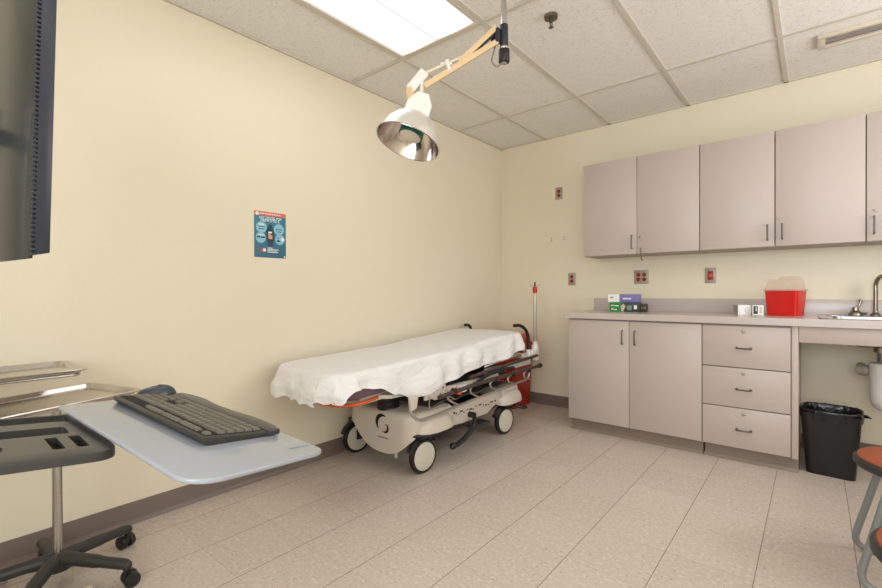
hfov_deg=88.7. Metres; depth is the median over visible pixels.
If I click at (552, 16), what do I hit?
sprinkler
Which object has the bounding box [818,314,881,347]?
basin
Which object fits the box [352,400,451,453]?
hood
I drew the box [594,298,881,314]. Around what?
backsplash
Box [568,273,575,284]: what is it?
wall outlet
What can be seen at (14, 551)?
baseboard
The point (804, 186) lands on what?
upper cabinet
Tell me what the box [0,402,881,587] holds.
floor
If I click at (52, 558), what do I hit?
stand
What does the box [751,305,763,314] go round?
carton
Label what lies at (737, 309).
carton
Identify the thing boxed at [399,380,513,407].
tray
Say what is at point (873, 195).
upper cabinet
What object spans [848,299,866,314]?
lever
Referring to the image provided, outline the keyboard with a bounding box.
[113,393,279,445]
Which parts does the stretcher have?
mattress, rail arm, litter frame, panel, rail, hinge arm, head rail, rail, push handle, handle mount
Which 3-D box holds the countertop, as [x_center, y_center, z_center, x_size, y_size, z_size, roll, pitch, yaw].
[2.280,0.160,2.869,2.880,0.243,0.621,0,0,40]
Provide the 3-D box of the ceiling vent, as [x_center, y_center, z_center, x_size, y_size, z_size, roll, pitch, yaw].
[2.377,-1.471,2.508,0.435,0.024,0.170,0,0,40]
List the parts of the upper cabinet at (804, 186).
door, handle, handle, door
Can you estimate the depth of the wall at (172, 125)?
2.44 m
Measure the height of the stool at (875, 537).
0.468 m
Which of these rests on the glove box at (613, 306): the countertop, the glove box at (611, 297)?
the glove box at (611, 297)
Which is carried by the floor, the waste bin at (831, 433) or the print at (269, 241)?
the waste bin at (831, 433)
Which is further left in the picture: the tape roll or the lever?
the tape roll
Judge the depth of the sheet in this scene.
2.65 m
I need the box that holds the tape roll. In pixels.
[641,303,647,311]
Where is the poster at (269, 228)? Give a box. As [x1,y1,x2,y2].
[254,210,285,258]
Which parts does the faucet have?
spout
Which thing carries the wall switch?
attached to the wall at (543, 235)
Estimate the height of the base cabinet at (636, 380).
0.876 m
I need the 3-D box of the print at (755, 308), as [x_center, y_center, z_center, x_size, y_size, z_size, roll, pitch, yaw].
[2.112,0.108,3.027,0.024,0.052,0.006,0,0,40]
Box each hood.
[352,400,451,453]
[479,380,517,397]
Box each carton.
[733,305,750,314]
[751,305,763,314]
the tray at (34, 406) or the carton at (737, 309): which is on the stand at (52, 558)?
the tray at (34, 406)
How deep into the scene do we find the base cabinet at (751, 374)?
2.80 m
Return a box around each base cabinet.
[569,318,704,453]
[702,323,800,472]
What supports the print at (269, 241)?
attached to the poster at (269, 228)
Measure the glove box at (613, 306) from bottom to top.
0.076 m
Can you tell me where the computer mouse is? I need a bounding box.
[137,384,176,394]
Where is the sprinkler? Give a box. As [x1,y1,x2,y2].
[544,11,557,28]
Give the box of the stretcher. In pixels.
[316,282,541,473]
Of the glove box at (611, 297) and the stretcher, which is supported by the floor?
the stretcher
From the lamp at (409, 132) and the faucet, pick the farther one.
the faucet
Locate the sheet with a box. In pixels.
[271,329,524,407]
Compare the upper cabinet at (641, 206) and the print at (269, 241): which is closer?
the print at (269, 241)
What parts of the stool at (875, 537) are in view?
seat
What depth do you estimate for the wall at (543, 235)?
3.62 m
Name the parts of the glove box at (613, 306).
green panel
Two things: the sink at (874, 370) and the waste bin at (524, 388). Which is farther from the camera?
the waste bin at (524, 388)
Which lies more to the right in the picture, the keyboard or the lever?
the lever
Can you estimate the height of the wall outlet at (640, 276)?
0.116 m
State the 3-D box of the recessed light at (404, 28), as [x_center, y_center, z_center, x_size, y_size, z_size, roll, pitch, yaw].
[-0.396,-1.461,2.153,0.582,0.016,1.191,0,0,40]
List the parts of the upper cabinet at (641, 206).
door, door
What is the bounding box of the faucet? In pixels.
[870,274,881,315]
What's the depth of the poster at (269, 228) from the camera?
2.67 m
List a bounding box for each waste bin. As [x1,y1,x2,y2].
[495,333,532,408]
[799,402,871,480]
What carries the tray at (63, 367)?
on the stand at (76, 374)
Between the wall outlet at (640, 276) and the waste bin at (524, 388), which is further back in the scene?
the waste bin at (524, 388)
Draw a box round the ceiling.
[163,0,881,149]
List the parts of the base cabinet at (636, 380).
door, handle, door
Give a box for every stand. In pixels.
[0,366,92,587]
[0,388,140,587]
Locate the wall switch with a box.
[705,268,715,282]
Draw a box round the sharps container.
[763,290,807,315]
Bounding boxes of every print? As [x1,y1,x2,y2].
[266,227,273,234]
[266,230,273,240]
[267,239,272,246]
[753,306,757,313]
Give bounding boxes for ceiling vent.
[817,17,881,50]
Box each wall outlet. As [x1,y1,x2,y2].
[555,187,561,199]
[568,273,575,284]
[634,270,648,283]
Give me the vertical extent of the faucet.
0.255 m
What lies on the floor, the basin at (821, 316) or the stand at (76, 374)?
the stand at (76, 374)
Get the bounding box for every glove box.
[608,294,640,301]
[609,302,641,311]
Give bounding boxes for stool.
[852,446,881,587]
[869,527,881,562]
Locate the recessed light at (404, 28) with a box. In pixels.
[298,0,479,58]
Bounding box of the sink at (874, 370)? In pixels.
[818,314,881,411]
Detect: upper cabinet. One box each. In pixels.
[583,145,705,259]
[700,114,865,252]
[862,111,881,245]
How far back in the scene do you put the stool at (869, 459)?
1.69 m
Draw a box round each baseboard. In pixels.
[0,437,347,568]
[530,391,880,448]
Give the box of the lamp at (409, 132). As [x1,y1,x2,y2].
[376,0,509,161]
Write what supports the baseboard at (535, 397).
attached to the wall at (543, 235)
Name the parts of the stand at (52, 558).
leg, leg, leg, post, leg, leg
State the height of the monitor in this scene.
0.565 m
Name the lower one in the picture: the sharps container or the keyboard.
the keyboard
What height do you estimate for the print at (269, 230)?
0.050 m
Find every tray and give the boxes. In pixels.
[0,361,87,382]
[0,383,141,418]
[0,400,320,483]
[0,414,114,475]
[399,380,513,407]
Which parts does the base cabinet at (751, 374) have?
handle, handle, handle, drawer, drawer, drawer, panel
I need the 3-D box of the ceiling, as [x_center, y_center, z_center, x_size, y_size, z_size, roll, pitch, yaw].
[0.392,-1.505,1.349,4.050,0.100,5.550,0,0,40]
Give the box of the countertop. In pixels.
[565,298,881,346]
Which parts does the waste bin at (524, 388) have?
lid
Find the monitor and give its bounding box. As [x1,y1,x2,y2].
[0,0,56,261]
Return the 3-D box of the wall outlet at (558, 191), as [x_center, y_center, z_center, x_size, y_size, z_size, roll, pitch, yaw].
[1.105,-0.944,4.232,0.070,0.115,0.010,0,0,40]
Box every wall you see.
[0,0,501,542]
[501,60,881,445]

